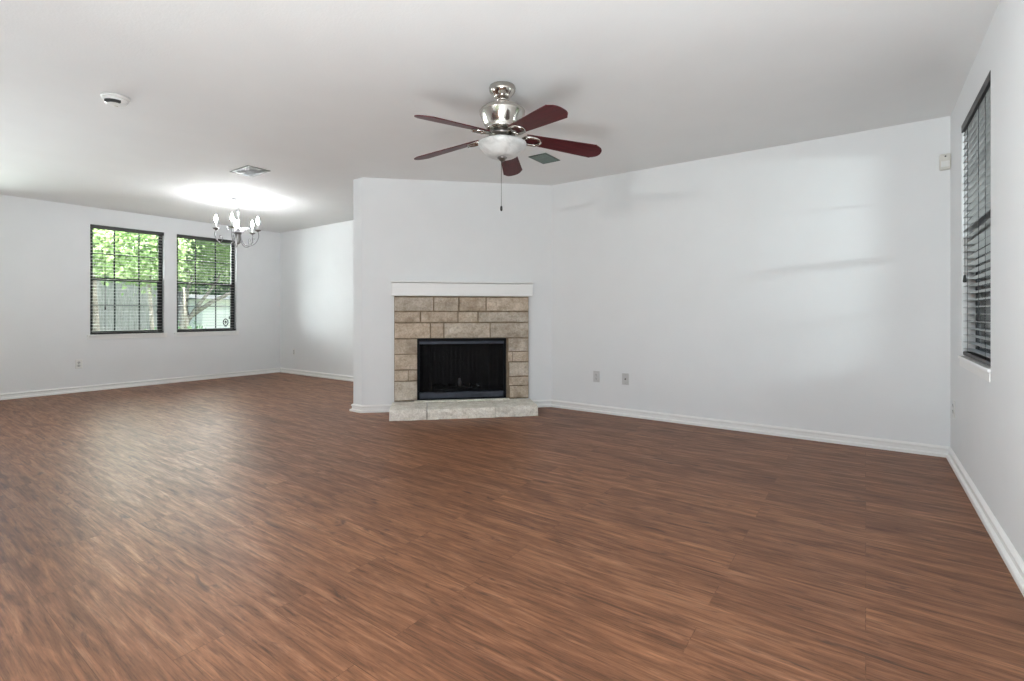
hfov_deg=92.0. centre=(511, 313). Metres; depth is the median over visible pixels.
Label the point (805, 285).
wall
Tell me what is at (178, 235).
window blind
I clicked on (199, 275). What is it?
tree
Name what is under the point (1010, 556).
baseboard
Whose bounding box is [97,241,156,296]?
tree
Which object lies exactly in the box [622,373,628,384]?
cable plate
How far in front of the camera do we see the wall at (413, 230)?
5.27 m
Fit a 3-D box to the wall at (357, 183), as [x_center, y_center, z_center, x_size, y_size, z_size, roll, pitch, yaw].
[-1.201,-0.190,5.753,0.146,2.440,1.427,0,0,36]
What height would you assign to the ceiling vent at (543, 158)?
0.011 m
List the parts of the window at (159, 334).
sash, sash, sill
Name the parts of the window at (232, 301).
sash, sash, sill, frame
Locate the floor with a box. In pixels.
[0,372,1023,680]
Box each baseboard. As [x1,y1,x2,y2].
[0,368,391,412]
[532,400,1023,596]
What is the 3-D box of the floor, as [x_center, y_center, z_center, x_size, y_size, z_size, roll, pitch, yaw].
[-2.618,1.091,3.098,9.249,0.120,7.795,0,0,36]
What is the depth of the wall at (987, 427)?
2.26 m
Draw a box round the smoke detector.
[100,92,130,107]
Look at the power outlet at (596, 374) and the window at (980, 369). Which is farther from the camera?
the power outlet at (596, 374)
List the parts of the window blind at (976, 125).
ladder cord, rail, pull cord, ladder cord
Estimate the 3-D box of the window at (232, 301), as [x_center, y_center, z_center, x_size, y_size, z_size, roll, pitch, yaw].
[-4.775,-0.415,7.745,0.118,1.535,0.933,0,0,36]
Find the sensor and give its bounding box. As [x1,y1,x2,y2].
[939,153,950,170]
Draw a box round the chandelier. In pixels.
[213,197,260,247]
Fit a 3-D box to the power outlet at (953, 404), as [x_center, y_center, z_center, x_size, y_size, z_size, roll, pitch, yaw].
[3.014,0.650,3.377,0.010,0.116,0.072,0,0,36]
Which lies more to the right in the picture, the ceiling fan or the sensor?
the sensor
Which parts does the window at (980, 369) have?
sill, sash, pane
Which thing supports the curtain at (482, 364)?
hanging from the fireplace
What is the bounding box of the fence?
[97,280,156,330]
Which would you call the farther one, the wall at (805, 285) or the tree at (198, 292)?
the tree at (198, 292)
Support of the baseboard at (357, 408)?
attached to the wall at (413, 230)
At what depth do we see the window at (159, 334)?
6.92 m
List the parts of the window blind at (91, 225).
pull cord, ladder cord, rail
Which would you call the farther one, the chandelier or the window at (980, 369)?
the chandelier
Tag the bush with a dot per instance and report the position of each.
(184, 296)
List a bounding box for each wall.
[0,194,279,393]
[280,116,949,446]
[353,178,361,404]
[362,177,550,404]
[950,0,1023,561]
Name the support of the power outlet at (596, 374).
attached to the wall at (805, 285)
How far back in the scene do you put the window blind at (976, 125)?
2.76 m
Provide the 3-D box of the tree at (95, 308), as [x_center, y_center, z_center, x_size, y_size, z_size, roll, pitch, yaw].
[-10.382,-1.260,10.713,1.771,5.401,2.179,0,0,-5]
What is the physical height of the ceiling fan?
0.773 m
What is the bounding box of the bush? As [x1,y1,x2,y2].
[144,287,202,329]
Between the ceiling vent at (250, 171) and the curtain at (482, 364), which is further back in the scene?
the curtain at (482, 364)
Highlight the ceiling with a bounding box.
[0,0,999,232]
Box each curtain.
[420,344,461,391]
[462,344,502,390]
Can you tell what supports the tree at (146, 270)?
on the ground
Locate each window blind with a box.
[90,224,163,333]
[177,234,235,331]
[961,70,990,365]
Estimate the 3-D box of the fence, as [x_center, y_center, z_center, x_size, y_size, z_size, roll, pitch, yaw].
[-11.705,0.251,12.108,0.152,2.259,6.083,0,0,36]
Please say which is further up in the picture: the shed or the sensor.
the sensor
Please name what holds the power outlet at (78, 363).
attached to the wall at (45, 245)
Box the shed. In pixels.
[188,295,229,328]
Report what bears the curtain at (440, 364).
hanging from the fireplace
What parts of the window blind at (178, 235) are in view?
rail, ladder cord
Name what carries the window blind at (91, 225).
attached to the window at (159, 334)
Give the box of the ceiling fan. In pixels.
[414,81,601,210]
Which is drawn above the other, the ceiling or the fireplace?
the ceiling
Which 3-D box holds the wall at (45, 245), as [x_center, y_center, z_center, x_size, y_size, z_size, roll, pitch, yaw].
[-6.299,-0.190,5.729,0.200,2.440,7.795,0,0,36]
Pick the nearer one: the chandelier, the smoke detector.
the smoke detector
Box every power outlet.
[75,359,82,368]
[593,371,599,381]
[952,399,954,417]
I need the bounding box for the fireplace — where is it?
[389,281,537,420]
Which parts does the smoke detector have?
mounting plate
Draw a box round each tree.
[93,229,204,329]
[93,257,99,330]
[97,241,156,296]
[178,239,230,328]
[178,264,230,294]
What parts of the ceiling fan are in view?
blade, blade, pull chain, lamp shade, blade, blade, blade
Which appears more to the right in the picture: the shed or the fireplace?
the fireplace
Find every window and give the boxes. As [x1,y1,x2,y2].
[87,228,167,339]
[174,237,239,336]
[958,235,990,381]
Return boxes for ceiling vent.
[230,165,269,176]
[529,153,559,163]

